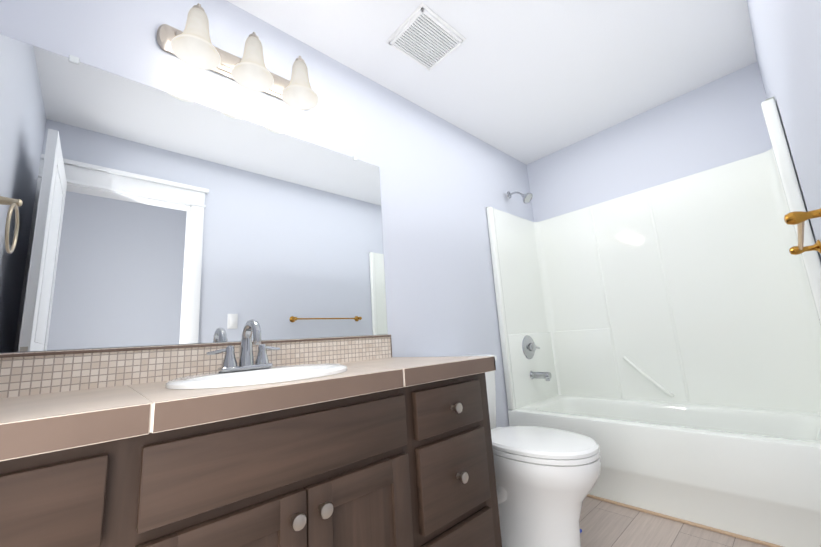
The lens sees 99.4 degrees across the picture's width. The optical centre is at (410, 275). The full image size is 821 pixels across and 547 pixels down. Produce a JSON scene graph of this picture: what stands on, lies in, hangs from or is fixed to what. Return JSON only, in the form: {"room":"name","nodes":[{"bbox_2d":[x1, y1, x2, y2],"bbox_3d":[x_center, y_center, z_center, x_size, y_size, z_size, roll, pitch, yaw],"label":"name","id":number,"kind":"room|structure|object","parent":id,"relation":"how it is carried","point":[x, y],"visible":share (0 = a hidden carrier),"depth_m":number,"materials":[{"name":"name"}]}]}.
{"room":"bathroom","nodes":[
{"label":"bathroom","id":0,"kind":"room"},
{"bbox_2d":[0,356,495,450],"bbox_3d":[-0.222,0.278,0.838,1.458,0.052,0.009,6,-14,-42],"label":"countertop","id":1,"kind":"structure","parent":0,"relation":"attached to","point":[69,424],"depth_m":0.67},
{"bbox_2d":[0,0,533,427],"bbox_3d":[-0.073,0.069,1.978,3.410,2.440,0.120,6,-14,-42],"label":"wall","id":2,"kind":"structure","parent":0,"point":[444,184],"depth_m":1.95,"materials":[{"name":"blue paint"}]},
{"bbox_2d":[0,34,387,352],"bbox_3d":[-0.682,-0.214,1.395,1.439,0.940,0.010,6,-14,-42],"label":"mirror","id":3,"kind":"object","parent":2,"relation":"attached to","point":[133,213],"visible":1,"depth_m":1.22,"materials":[{"name":"clear glass"}]},
{"bbox_2d":[157,3,318,109],"bbox_3d":[-0.660,-0.905,1.449,0.624,0.216,0.202,6,-14,-42],"label":"sconce","id":4,"kind":"object","parent":2,"relation":"attached to","point":[191,45],"visible":1,"depth_m":1.41,"materials":[{"name":"white glass"}]},
{"bbox_2d":[227,0,756,164],"bbox_3d":[0.582,-1.432,0.963,4.010,0.060,2.990,6,-14,-42],"label":"ceiling","id":5,"kind":"structure","parent":0,"point":[526,82],"depth_m":1.95,"materials":[{"name":"white paint"}]},
{"bbox_2d":[386,3,465,70],"bbox_3d":[0.081,-1.205,1.796,0.317,0.022,0.274,6,-14,-42],"label":"fan","id":6,"kind":"object","parent":5,"relation":"attached to","point":[425,37],"visible":0.98,"depth_m":1.77,"materials":[{"name":"white plastic"}]},
{"bbox_2d":[527,62,771,221],"bbox_3d":[1.739,0.035,2.431,0.120,2.440,1.650,6,-14,-42],"label":"wall","id":7,"kind":"structure","parent":0,"point":[716,123],"depth_m":2.44,"materials":[{"name":"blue paint"}]},
{"bbox_2d":[579,496,768,546],"bbox_3d":[0.962,1.044,0.713,3.410,0.060,2.990,6,-14,-42],"label":"floor","id":8,"kind":"structure","parent":0,"point":[604,524],"depth_m":1.59,"materials":[{"name":"wood"}]},
{"bbox_2d":[0,367,501,546],"bbox_3d":[-0.406,0.745,0.973,1.433,0.793,0.652,6,-14,-42],"label":"bathroom vanity","id":9,"kind":"object","parent":8,"relation":"on","point":[352,441],"depth_m":0.76,"materials":[{"name":"brown wood"}]},
{"bbox_2d":[0,383,151,418],"bbox_3d":[-0.826,0.289,0.718,0.403,0.040,0.621,6,-14,-42],"label":"countertop","id":10,"kind":"structure","parent":9,"relation":"on","point":[84,398],"depth_m":0.74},
{"bbox_2d":[206,319,280,372],"bbox_3d":[-0.531,0.229,1.160,0.237,0.166,0.142,6,-14,-42],"label":"faucet","id":11,"kind":"object","parent":9,"relation":"on","point":[246,364],"depth_m":1.17,"materials":[{"name":"silver metal"}]},
{"bbox_2d":[304,355,479,374],"bbox_3d":[-0.066,0.365,1.398,0.446,0.040,0.621,6,-14,-42],"label":"countertop","id":12,"kind":"structure","parent":9,"relation":"on","point":[354,366],"depth_m":1.22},
{"bbox_2d":[449,354,600,546],"bbox_3d":[0.490,0.805,1.681,0.428,0.817,0.781,6,-14,-42],"label":"toilet","id":13,"kind":"object","parent":8,"relation":"on","point":[546,479],"visible":0.65,"depth_m":1.45,"materials":[{"name":"white ceramic"}]},
{"bbox_2d":[486,97,820,546],"bbox_3d":[1.394,0.201,2.156,0.727,2.060,1.524,6,-14,-42],"label":"shower","id":14,"kind":"object","parent":8,"relation":"on","point":[661,345],"visible":1,"depth_m":2.12,"materials":[{"name":"white plastic"}]},
{"bbox_2d":[587,494,782,546],"bbox_3d":[1.196,1.179,1.736,0.014,0.013,1.522,6,-14,-42],"label":"trim","id":15,"kind":"structure","parent":8,"relation":"on","point":[692,523],"depth_m":1.62,"materials":[{"name":"beige wood"}]},
{"bbox_2d":[747,0,820,260],"bbox_3d":[1.329,-0.191,1.053,2.355,2.440,0.120,6,-14,-42],"label":"wall","id":16,"kind":"structure","parent":0,"point":[786,34],"depth_m":0.95,"materials":[{"name":"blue paint"}]},
{"bbox_2d":[784,208,820,254],"bbox_3d":[1.220,-0.124,1.075,0.714,0.054,0.079,6,-14,-42],"label":"towel rail","id":17,"kind":"object","parent":16,"relation":"attached to","point":[799,218],"visible":1,"depth_m":0.90,"materials":[{"name":"gold metal"}]}
]}

